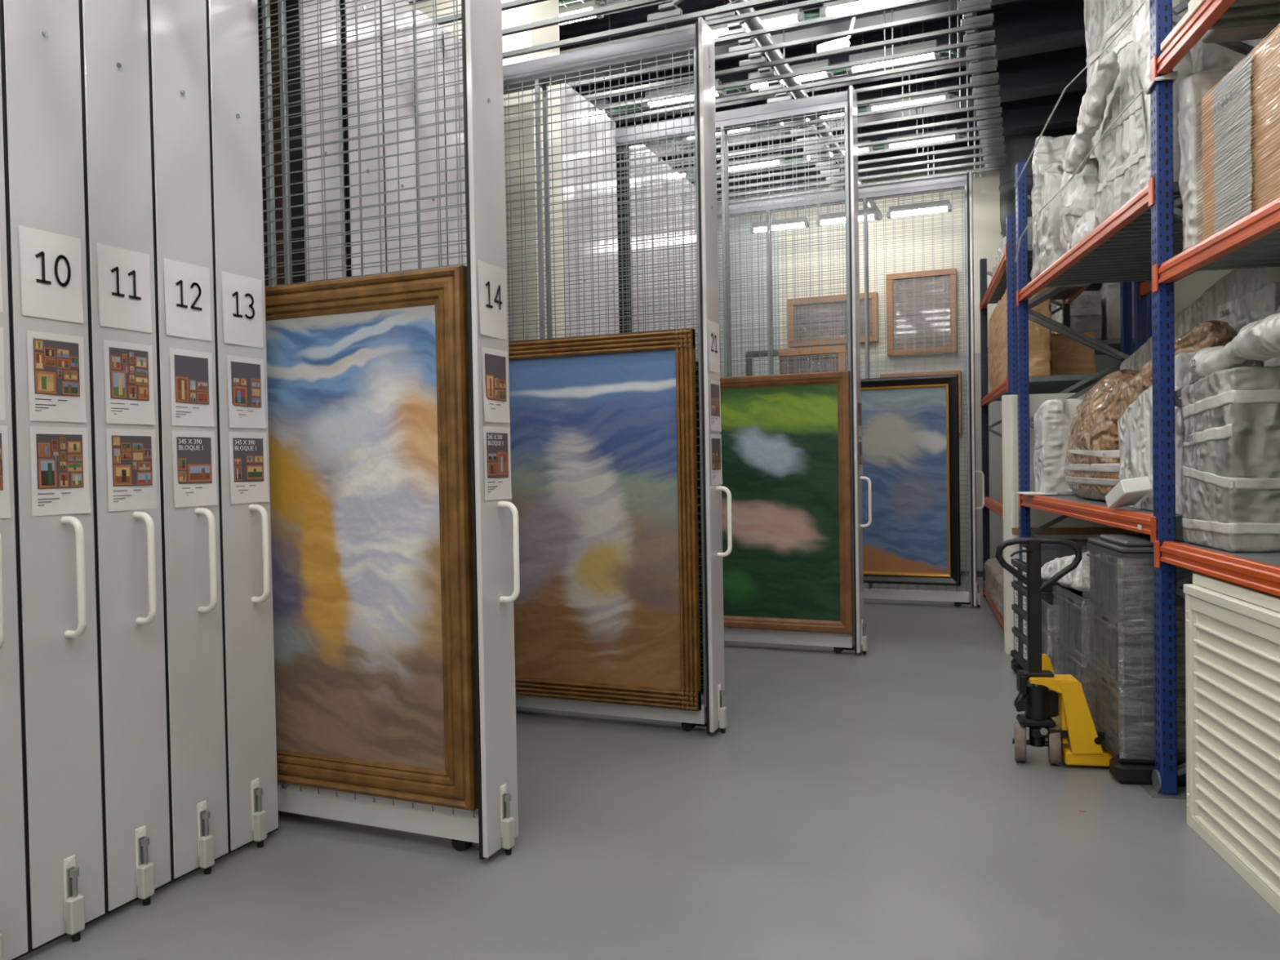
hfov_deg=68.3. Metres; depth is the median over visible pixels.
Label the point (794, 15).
ceiling light
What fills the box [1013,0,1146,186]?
strap
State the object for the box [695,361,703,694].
board
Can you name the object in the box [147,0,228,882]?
rack
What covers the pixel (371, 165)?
rack
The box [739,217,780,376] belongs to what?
trim
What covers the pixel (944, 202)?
ceiling light
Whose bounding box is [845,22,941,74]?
ceiling light
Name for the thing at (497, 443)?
picture
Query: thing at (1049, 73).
ceiling beam
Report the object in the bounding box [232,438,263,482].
picture
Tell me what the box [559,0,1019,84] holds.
ceiling beam
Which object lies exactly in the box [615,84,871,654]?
rack
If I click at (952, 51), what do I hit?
cable tray
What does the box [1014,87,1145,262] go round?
strap
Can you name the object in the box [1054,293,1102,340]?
box
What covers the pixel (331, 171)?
rack
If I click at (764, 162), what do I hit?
ceiling light
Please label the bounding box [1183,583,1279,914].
louvered panel
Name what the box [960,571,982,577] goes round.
baseboard
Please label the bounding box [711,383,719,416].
picture
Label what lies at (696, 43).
rack
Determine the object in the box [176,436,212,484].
picture
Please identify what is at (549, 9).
wall
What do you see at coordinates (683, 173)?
ceiling light
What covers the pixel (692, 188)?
rack
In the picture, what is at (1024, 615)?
crate
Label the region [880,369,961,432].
framed picture
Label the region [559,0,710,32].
ceiling
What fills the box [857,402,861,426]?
picture
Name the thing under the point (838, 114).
ceiling light
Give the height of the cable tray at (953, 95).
0.142 m
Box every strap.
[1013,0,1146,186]
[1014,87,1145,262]
[1144,70,1177,94]
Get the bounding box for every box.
[987,282,1051,391]
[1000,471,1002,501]
[1033,398,1082,495]
[1049,332,1095,375]
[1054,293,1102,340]
[1090,281,1133,340]
[1181,365,1279,552]
[1195,22,1279,242]
[1200,23,1278,43]
[1216,281,1279,334]
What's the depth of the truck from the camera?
4.85 m
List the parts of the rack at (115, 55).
latch plate, handle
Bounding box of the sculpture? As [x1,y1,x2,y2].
[1063,320,1236,500]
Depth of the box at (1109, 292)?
10.50 m
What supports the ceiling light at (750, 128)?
hanging from the ceiling
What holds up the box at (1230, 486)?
on the rack at (1141, 242)
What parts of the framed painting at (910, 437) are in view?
frame rail, frame rail, frame rail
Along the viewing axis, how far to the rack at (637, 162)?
8.61 m
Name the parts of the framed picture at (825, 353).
crate rail, crate rail, crate rail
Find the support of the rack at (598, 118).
on the floor
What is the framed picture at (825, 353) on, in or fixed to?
attached to the wall at (988, 237)
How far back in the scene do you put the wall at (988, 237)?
12.63 m
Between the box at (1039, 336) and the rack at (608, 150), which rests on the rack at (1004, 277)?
the box at (1039, 336)
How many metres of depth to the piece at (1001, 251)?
8.60 m
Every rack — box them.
[0,0,106,952]
[0,3,29,959]
[80,0,171,915]
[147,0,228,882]
[206,0,278,853]
[257,0,519,859]
[295,0,346,282]
[339,0,386,277]
[339,0,417,272]
[340,8,447,269]
[341,28,466,266]
[342,93,347,276]
[502,17,732,733]
[560,83,577,337]
[572,88,591,337]
[587,101,606,336]
[602,112,619,334]
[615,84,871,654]
[616,145,643,333]
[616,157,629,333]
[618,144,653,332]
[651,151,664,331]
[662,160,674,330]
[671,168,684,328]
[681,177,693,328]
[690,184,697,360]
[716,169,984,607]
[979,215,1132,630]
[1015,0,1279,799]
[1048,293,1151,369]
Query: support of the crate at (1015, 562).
on the crate at (1017, 594)
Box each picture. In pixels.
[0,433,3,490]
[33,337,79,396]
[35,433,84,488]
[109,346,149,400]
[111,435,152,486]
[174,355,208,404]
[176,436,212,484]
[231,361,261,407]
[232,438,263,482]
[484,353,506,401]
[486,432,508,478]
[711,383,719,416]
[711,438,720,470]
[746,345,846,375]
[794,298,871,341]
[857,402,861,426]
[857,441,862,464]
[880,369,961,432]
[893,275,950,349]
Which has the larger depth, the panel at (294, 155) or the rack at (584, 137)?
the rack at (584, 137)
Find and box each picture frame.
[787,292,879,347]
[886,267,957,356]
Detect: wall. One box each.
[412,0,564,342]
[716,167,1232,571]
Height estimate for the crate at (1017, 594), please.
0.168 m
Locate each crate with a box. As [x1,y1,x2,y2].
[1011,558,1022,586]
[1011,581,1022,609]
[1011,604,1022,633]
[1011,626,1022,657]
[1019,538,1089,567]
[1019,563,1061,592]
[1019,586,1052,614]
[1020,610,1027,639]
[1020,634,1027,663]
[1041,592,1059,632]
[1041,626,1060,660]
[1041,651,1060,674]
[1057,585,1090,657]
[1057,637,1090,712]
[1079,538,1089,551]
[1086,542,1192,620]
[1086,601,1186,686]
[1087,659,1186,753]
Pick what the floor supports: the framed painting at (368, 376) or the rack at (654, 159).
the rack at (654, 159)
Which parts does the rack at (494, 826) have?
rail, panel, latch plate, handle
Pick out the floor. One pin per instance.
(878, 804)
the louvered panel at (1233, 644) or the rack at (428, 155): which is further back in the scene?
the rack at (428, 155)
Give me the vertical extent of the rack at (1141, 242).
4.900 m
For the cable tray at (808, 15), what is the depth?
7.33 m
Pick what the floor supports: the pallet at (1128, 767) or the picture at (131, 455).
the pallet at (1128, 767)
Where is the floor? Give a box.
[16,576,1279,959]
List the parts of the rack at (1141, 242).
plate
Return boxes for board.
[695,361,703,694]
[1001,392,1135,654]
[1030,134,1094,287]
[1160,0,1206,50]
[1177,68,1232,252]
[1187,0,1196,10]
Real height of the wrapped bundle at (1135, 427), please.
0.775 m
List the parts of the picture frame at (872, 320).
crate rail, crate rail, crate rail, crate rail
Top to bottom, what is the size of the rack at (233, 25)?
4.120 m
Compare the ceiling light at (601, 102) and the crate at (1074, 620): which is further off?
the ceiling light at (601, 102)
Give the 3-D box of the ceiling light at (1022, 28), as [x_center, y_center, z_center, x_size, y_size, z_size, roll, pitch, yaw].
[0.961,-3.950,9.299,10.700,0.400,0.220,-1,1,23]
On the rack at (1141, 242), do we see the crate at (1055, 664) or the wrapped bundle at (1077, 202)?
the wrapped bundle at (1077, 202)
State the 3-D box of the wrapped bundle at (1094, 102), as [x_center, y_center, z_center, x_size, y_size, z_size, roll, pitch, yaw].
[2.647,-2.127,5.552,0.140,0.470,0.847,-1,1,10]
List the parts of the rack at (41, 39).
latch plate, handle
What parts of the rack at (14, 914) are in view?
handle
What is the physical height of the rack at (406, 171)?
4.070 m
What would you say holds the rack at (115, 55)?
on the floor
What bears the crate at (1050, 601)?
on the crate at (1050, 644)
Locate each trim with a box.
[717,222,741,377]
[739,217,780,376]
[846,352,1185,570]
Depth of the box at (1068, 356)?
8.69 m
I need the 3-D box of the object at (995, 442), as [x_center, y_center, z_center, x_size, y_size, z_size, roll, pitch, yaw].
[4.788,-0.239,12.296,6.000,2.870,0.012,-1,1,23]
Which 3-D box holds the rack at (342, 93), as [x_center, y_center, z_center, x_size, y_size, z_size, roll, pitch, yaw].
[-1.889,-0.522,6.161,2.288,4.070,0.278,-1,1,23]
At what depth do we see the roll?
3.76 m
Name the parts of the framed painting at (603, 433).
frame rail, frame rail, frame rail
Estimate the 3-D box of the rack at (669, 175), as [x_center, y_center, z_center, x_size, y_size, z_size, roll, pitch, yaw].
[-0.663,-0.861,9.845,2.288,4.560,0.278,-1,1,23]
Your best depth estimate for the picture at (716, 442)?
5.52 m
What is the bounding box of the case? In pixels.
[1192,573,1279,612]
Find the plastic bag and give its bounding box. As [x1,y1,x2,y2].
[1040,551,1089,591]
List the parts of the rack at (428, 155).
rail, panel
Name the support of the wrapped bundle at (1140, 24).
on the rack at (1141, 242)
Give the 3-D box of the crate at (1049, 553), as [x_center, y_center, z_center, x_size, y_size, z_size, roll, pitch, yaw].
[2.849,0.502,6.500,0.391,0.168,0.290,-1,1,11]
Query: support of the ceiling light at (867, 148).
hanging from the ceiling
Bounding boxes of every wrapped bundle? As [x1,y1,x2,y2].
[1035,160,1064,273]
[1059,154,1098,253]
[1062,51,1119,174]
[1084,0,1266,180]
[1117,351,1198,515]
[1120,266,1279,371]
[1132,0,1192,185]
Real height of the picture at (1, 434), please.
0.183 m
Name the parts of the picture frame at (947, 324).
crate rail, crate rail, crate rail, crate rail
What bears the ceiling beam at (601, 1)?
attached to the ceiling
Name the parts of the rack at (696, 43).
rail, rail, panel, latch plate, handle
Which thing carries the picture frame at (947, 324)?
attached to the wall at (988, 237)
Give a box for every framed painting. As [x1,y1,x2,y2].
[265,265,478,810]
[508,328,701,711]
[720,370,853,634]
[860,373,960,586]
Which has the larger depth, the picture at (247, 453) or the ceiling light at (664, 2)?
the ceiling light at (664, 2)
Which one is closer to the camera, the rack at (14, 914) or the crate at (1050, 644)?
the rack at (14, 914)
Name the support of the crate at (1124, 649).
on the crate at (1126, 713)
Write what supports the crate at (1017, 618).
on the crate at (1018, 643)
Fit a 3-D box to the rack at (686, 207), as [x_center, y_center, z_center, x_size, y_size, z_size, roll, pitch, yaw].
[-0.450,-0.874,10.358,2.288,4.560,0.278,-1,1,23]
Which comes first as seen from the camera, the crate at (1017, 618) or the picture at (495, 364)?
the picture at (495, 364)
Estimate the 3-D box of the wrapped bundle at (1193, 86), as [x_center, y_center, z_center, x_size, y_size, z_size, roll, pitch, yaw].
[2.791,-1.423,4.162,0.731,0.846,0.187,-1,1,10]
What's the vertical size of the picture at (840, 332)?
0.542 m
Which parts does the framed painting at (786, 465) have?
frame rail, frame rail, frame rail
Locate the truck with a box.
[995,537,1112,766]
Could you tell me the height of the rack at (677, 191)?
4.560 m
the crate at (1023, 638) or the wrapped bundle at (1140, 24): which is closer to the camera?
the wrapped bundle at (1140, 24)
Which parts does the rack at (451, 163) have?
rail, panel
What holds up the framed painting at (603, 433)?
attached to the rack at (696, 43)
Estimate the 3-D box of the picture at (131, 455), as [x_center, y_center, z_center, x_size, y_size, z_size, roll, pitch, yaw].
[-1.860,-0.070,3.461,0.002,0.183,0.164,-1,1,23]
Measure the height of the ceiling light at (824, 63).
0.606 m
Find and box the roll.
[1188,312,1279,378]
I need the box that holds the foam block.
[1105,475,1152,508]
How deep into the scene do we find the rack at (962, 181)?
10.16 m
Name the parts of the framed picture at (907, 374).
crate rail, crate rail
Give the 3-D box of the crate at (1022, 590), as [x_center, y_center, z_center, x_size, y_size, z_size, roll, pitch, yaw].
[2.855,0.840,6.506,0.391,0.168,0.290,-1,1,11]
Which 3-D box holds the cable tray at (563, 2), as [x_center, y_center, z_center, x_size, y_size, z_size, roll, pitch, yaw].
[0.072,-3.548,6.808,3.971,0.142,0.256,-1,1,23]
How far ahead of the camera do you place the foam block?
4.87 m
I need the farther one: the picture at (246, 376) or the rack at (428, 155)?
the rack at (428, 155)
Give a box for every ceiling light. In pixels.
[559,0,604,25]
[572,0,1085,124]
[590,83,613,115]
[608,2,666,40]
[643,71,724,109]
[675,155,690,177]
[683,102,756,144]
[709,0,806,38]
[717,141,785,172]
[745,41,834,91]
[751,181,808,232]
[776,86,844,129]
[802,127,874,160]
[816,172,879,225]
[819,0,906,17]
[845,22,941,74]
[866,70,951,115]
[884,115,959,149]
[886,162,951,218]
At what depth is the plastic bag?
5.51 m
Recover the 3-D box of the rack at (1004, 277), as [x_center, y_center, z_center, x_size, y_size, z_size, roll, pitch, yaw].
[3.878,-0.548,9.073,0.928,3.795,3.071,-1,1,16]
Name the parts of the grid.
rail, rail, rail, rail, rail, rail, hanger rod, rail, rail, rail, rail, hanger rod, rail, rail, rail, rail, rail, rail, rail, rail, rail, rail, hanger rod, hanger rod, hanger rod, hanger rod, hanger rod, hanger rod, rail, hanger rod, hanger rod, hanger rod, hanger rod, hanger rod, hanger rod, hanger rod, hanger rod, hanger rod, hanger rod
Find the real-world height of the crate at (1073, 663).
0.318 m
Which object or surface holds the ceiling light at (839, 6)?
hanging from the ceiling
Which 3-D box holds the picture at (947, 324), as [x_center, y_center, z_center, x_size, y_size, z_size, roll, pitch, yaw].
[3.768,-2.233,12.630,0.767,0.972,0.020,-1,1,23]
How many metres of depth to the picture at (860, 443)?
7.65 m
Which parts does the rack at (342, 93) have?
rail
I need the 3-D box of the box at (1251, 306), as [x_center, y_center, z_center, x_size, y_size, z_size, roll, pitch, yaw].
[3.081,-0.793,4.721,0.155,0.289,0.674,-1,1,11]
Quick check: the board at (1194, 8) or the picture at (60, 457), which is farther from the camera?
the board at (1194, 8)
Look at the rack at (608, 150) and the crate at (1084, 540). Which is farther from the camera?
the rack at (608, 150)
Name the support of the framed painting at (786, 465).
attached to the rack at (846, 102)
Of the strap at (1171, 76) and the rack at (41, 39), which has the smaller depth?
the rack at (41, 39)
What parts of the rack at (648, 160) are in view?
panel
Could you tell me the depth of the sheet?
6.95 m
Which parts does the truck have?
yoke arm, release lever, steering stem, nose plate, plate, plate, plate, push rod, plate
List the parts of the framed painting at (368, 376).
frame rail, frame rail, frame rail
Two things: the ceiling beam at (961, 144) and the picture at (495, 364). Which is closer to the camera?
the picture at (495, 364)
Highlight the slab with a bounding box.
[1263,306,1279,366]
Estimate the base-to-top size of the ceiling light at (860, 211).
0.606 m
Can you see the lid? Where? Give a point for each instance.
(1121, 543)
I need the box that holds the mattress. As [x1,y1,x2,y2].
[983,557,1004,618]
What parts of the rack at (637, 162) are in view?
rail, panel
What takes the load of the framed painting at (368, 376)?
attached to the rack at (494, 826)
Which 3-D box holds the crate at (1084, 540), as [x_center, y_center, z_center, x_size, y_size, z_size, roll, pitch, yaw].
[3.238,0.497,6.427,0.391,0.168,0.290,-1,1,11]
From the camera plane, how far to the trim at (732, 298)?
13.57 m
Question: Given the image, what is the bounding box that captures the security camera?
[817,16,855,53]
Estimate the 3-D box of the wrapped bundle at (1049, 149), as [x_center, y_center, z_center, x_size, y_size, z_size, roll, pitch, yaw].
[3.149,-2.022,7.046,0.481,1.100,0.415,-1,1,11]
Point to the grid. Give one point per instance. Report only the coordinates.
(990, 136)
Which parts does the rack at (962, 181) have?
rail, rail, panel, handle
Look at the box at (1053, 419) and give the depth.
6.93 m
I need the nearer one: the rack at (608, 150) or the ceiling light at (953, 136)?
the rack at (608, 150)
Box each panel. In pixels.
[257,0,302,287]
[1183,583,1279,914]
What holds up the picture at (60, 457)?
attached to the rack at (41, 39)
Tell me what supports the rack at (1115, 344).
on the floor
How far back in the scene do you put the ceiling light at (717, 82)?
8.77 m
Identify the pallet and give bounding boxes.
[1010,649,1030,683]
[1093,721,1186,786]
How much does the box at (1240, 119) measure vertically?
0.677 m
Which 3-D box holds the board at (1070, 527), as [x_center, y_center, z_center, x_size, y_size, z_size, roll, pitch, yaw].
[3.486,0.353,7.494,1.130,2.080,0.105,-1,1,11]
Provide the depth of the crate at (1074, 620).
5.41 m
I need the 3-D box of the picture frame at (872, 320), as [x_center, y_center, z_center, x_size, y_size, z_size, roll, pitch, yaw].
[2.664,-2.207,13.066,1.240,0.670,0.084,-1,1,23]
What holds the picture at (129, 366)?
attached to the rack at (115, 55)
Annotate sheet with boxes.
[1016,491,1057,495]
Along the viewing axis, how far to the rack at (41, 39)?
3.18 m
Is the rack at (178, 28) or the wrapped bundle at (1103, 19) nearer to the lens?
the rack at (178, 28)
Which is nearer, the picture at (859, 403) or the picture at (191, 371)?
the picture at (191, 371)
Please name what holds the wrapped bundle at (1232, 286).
on the rack at (1141, 242)
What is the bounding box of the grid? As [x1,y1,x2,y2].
[406,0,1006,221]
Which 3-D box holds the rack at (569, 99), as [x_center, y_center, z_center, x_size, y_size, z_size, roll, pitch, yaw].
[-1.518,-0.805,7.790,2.288,4.560,0.278,-1,1,23]
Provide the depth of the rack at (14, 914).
3.04 m
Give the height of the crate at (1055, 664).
0.168 m
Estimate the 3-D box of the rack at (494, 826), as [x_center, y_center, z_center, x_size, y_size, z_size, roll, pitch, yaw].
[-1.616,-0.515,4.260,2.388,4.120,0.246,-1,1,23]
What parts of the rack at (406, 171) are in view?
rail, panel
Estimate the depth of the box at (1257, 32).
4.13 m
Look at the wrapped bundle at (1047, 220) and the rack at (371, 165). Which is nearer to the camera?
the rack at (371, 165)
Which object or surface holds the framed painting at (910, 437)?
attached to the rack at (962, 181)
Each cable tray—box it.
[559,0,626,8]
[606,43,957,115]
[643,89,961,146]
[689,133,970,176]
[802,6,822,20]
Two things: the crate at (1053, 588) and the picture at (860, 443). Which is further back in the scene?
the picture at (860, 443)
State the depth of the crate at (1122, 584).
4.54 m
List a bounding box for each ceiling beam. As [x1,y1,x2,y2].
[558,0,673,25]
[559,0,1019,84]
[615,45,1087,154]
[659,89,1086,174]
[689,126,1076,201]
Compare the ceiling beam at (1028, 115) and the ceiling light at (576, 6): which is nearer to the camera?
the ceiling light at (576, 6)
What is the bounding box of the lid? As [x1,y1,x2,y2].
[1087,534,1183,552]
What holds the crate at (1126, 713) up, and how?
on the pallet at (1128, 767)
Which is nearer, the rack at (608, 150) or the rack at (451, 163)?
the rack at (451, 163)
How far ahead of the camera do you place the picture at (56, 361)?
3.19 m
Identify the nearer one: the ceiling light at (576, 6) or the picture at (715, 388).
the picture at (715, 388)
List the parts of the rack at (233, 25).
latch plate, handle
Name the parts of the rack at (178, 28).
latch plate, handle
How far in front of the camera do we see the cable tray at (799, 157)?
10.81 m
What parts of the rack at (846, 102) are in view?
rail, rail, panel, latch plate, handle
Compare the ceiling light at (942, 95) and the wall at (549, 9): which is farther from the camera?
the ceiling light at (942, 95)
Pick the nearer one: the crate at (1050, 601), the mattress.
the crate at (1050, 601)
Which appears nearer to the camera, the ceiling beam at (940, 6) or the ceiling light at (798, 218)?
the ceiling beam at (940, 6)

